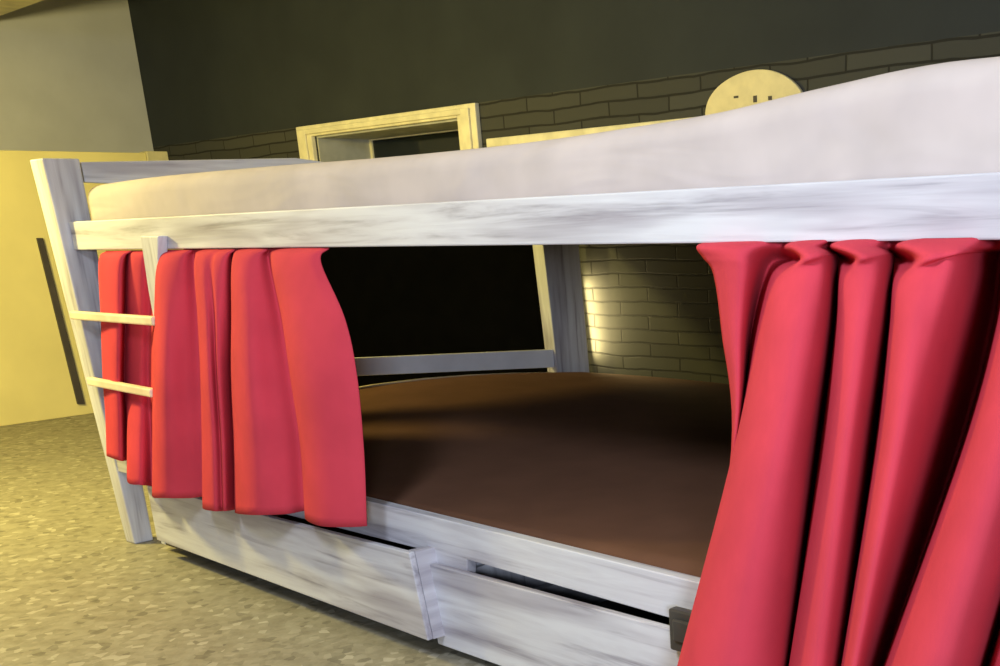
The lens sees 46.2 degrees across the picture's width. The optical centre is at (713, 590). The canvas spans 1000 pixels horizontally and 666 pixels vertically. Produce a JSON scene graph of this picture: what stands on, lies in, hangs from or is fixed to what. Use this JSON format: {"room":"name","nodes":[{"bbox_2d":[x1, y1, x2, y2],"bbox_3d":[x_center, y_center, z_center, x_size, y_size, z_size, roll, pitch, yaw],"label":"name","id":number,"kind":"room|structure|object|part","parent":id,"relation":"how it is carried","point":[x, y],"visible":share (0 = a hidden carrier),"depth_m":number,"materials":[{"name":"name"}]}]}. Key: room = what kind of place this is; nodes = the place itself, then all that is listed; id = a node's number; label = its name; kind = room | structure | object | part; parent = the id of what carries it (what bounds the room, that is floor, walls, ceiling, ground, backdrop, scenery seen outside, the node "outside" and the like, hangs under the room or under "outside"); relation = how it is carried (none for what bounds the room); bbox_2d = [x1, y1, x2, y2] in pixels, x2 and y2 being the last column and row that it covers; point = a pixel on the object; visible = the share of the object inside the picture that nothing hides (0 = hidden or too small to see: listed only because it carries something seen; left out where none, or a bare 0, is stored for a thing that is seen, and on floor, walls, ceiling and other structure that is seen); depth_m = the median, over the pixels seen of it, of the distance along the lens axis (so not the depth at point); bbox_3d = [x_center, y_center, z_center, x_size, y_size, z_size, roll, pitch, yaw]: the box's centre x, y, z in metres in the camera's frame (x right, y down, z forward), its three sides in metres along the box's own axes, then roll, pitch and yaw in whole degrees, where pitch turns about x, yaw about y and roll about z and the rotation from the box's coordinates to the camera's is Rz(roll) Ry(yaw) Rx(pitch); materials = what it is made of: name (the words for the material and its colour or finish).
{"room":"dormitory","nodes":[
{"label":"dormitory","id":0,"kind":"room"},
{"bbox_2d":[0,150,146,425],"bbox_3d":[-6.877,-1.312,5.766,0.100,1.826,8.282,13,23,38],"label":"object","id":1,"kind":"structure","parent":0,"point":[36,384],"depth_m":8.03,"materials":[{"name":"yellow paint"}]},
{"bbox_2d":[36,238,84,403],"bbox_3d":[-4.691,-1.923,8.190,0.020,1.176,0.092,13,23,38],"label":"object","id":2,"kind":"structure","parent":1,"relation":"attached to","point":[40,241],"depth_m":8.18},
{"bbox_2d":[139,151,183,249],"bbox_3d":[-4.160,-2.410,8.804,0.120,1.838,0.159,13,23,38],"label":"trim","id":3,"kind":"structure","parent":1,"relation":"attached to","point":[150,155],"depth_m":8.49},
{"bbox_2d":[0,0,153,152],"bbox_3d":[-7.500,-2.377,6.466,0.200,3.450,9.040,13,23,38],"label":"wall","id":4,"kind":"structure","parent":0,"point":[70,77],"depth_m":8.90,"materials":[{"name":"paint"}]},
{"bbox_2d":[0,0,42,15],"bbox_3d":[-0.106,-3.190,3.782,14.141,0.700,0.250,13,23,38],"label":"ceiling","id":5,"kind":"structure","parent":4,"relation":"attached to","point":[6,6],"depth_m":7.67,"materials":[{"name":"beige paint"}]},
{"bbox_2d":[0,413,499,665],"bbox_3d":[-2.062,0.481,2.909,14.741,0.100,9.440,13,23,38],"label":"floor","id":6,"kind":"structure","parent":0,"point":[74,591],"depth_m":4.10,"materials":[{"name":"carpet"}]},
{"bbox_2d":[30,158,999,665],"bbox_3d":[0.277,-0.829,4.001,5.265,1.557,2.830,13,23,38],"label":"bunk bed","id":7,"kind":"object","parent":6,"relation":"on","point":[501,597],"visible":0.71,"depth_m":3.34,"materials":[{"name":"white wood"}]},
{"bbox_3d":[-2.529,-0.942,4.655,0.125,1.540,0.139,13,23,38],"label":"post","id":8,"kind":"part","parent":7,"relation":"part of","materials":[{"name":"white wood"}]},
{"bbox_3d":[-1.714,-1.911,5.354,0.030,0.221,2.394,13,23,38],"label":"rail","id":9,"kind":"part","parent":7,"relation":"part of","materials":[{"name":"white wood"}]},
{"bbox_3d":[-1.984,-0.429,5.027,0.030,0.240,0.940,13,23,38],"label":"drawer","id":10,"kind":"part","parent":7,"relation":"part of","materials":[{"name":"white wood"}]},
{"bbox_2d":[98,247,366,526],"bbox_3d":[-1.761,-0.709,3.923,1.973,0.888,0.216,13,23,38],"label":"curtain","id":11,"kind":"object","parent":7,"relation":"hanging from","point":[247,359],"visible":0.99,"depth_m":3.71,"materials":[{"name":"red fabric"}]},
{"bbox_3d":[-1.550,-0.155,3.970,1.888,0.266,0.085,13,23,38],"label":"drawer","id":12,"kind":"part","parent":7,"relation":"part of","materials":[{"name":"white wood"}]},
{"bbox_3d":[-1.246,-0.149,4.467,1.872,0.010,0.940,13,23,38],"label":"drawer","id":13,"kind":"part","parent":7,"relation":"part of","materials":[{"name":"white wood"}]},
{"bbox_3d":[-0.539,-0.096,3.177,5.048,0.191,0.035,13,23,38],"label":"rail","id":14,"kind":"part","parent":7,"relation":"part of","materials":[{"name":"white wood"}]},
{"bbox_3d":[-1.681,-1.100,5.612,0.030,0.271,2.360,13,23,38],"label":"rail","id":15,"kind":"part","parent":7,"relation":"part of","materials":[{"name":"white paint"}]},
{"bbox_3d":[-0.521,-0.100,3.765,0.073,0.309,1.046,14,24,40],"label":"drawer","id":16,"kind":"part","parent":7,"relation":"part of","materials":[{"name":"white wood"}]},
{"bbox_3d":[-0.567,-0.934,2.901,5.048,0.117,0.035,13,23,38],"label":"rail","id":17,"kind":"part","parent":7,"relation":"part of","materials":[{"name":"white wood"}]},
{"bbox_2d":[88,56,999,220],"bbox_3d":[0.280,-1.380,3.792,4.958,0.279,2.551,13,23,38],"label":"mattress","id":18,"kind":"object","parent":7,"relation":"on","point":[941,118],"visible":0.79,"depth_m":2.48,"materials":[{"name":"white fabric"}]},
{"bbox_2d":[359,372,731,577],"bbox_3d":[0.301,-0.478,4.112,5.000,0.219,2.571,13,23,38],"label":"mattress","id":19,"kind":"object","parent":7,"relation":"on","point":[635,468],"visible":0.3,"depth_m":4.07,"materials":[{"name":"brown fabric"}]},
{"bbox_3d":[-0.008,0.243,2.777,2.223,0.279,0.024,13,23,38],"label":"drawer","id":20,"kind":"part","parent":7,"relation":"part of","materials":[{"name":"white wood"}]},
{"bbox_3d":[-0.865,-1.558,6.503,0.090,1.450,0.319,13,23,38],"label":"post","id":21,"kind":"part","parent":7,"relation":"part of","materials":[{"name":"white wood"}]},
{"bbox_3d":[-0.407,-0.007,3.776,0.030,0.120,0.930,13,23,38],"label":"drawer","id":22,"kind":"part","parent":7,"relation":"part of","materials":[{"name":"white wood"}]},
{"bbox_3d":[0.344,0.228,3.161,1.944,0.010,0.970,13,23,38],"label":"drawer","id":23,"kind":"part","parent":7,"relation":"part of","materials":[{"name":"white wood"}]},
{"bbox_2d":[677,237,999,665],"bbox_3d":[0.339,-0.110,2.260,1.113,1.121,0.723,13,23,38],"label":"curtain","id":24,"kind":"object","parent":7,"relation":"hanging from","point":[857,523],"visible":0.99,"depth_m":2.17,"materials":[{"name":"red fabric"}]},
{"bbox_2d":[128,0,999,383],"bbox_3d":[0.941,-2.288,5.334,14.141,3.450,0.550,13,23,38],"label":"wall","id":25,"kind":"structure","parent":0,"point":[221,79],"depth_m":6.50,"materials":[{"name":"grey paint"}]},
{"bbox_2d":[296,103,482,161],"bbox_3d":[-2.025,-2.905,7.661,1.988,0.517,0.503,13,23,38],"label":"window","id":26,"kind":"structure","parent":25,"relation":"in","point":[463,131],"depth_m":7.75,"materials":[{"name":"beige paint"}]},
{"bbox_3d":[-1.867,-2.966,7.816,1.602,0.341,0.035,13,23,38],"label":"sash","id":27,"kind":"part","parent":26,"relation":"part of","materials":[{"name":"beige paint"}]},
{"bbox_3d":[-1.868,-2.965,7.815,1.552,0.329,0.008,13,23,38],"label":"pane","id":28,"kind":"part","parent":26,"relation":"part of","materials":[{"name":"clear glass"}]},
{"bbox_2d":[232,245,547,386],"bbox_3d":[-2.288,-1.941,7.954,3.961,1.360,0.012,13,23,38],"label":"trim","id":29,"kind":"structure","parent":25,"relation":"attached to","point":[393,300],"depth_m":7.56,"materials":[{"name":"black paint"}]},
{"bbox_2d":[486,117,692,146],"bbox_3d":[-0.691,-2.525,6.290,1.703,0.050,0.050,13,23,38],"label":"trim","id":30,"kind":"structure","parent":25,"relation":"attached to","point":[492,142],"depth_m":6.41,"materials":[{"name":"beige paint"}]},
{"bbox_2d":[705,69,802,114],"bbox_3d":[0.200,-2.342,5.572,0.620,0.375,0.022,13,23,38],"label":"wall plaque","id":31,"kind":"object","parent":25,"relation":"attached to","point":[751,87],"visible":0.41,"depth_m":5.54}
]}

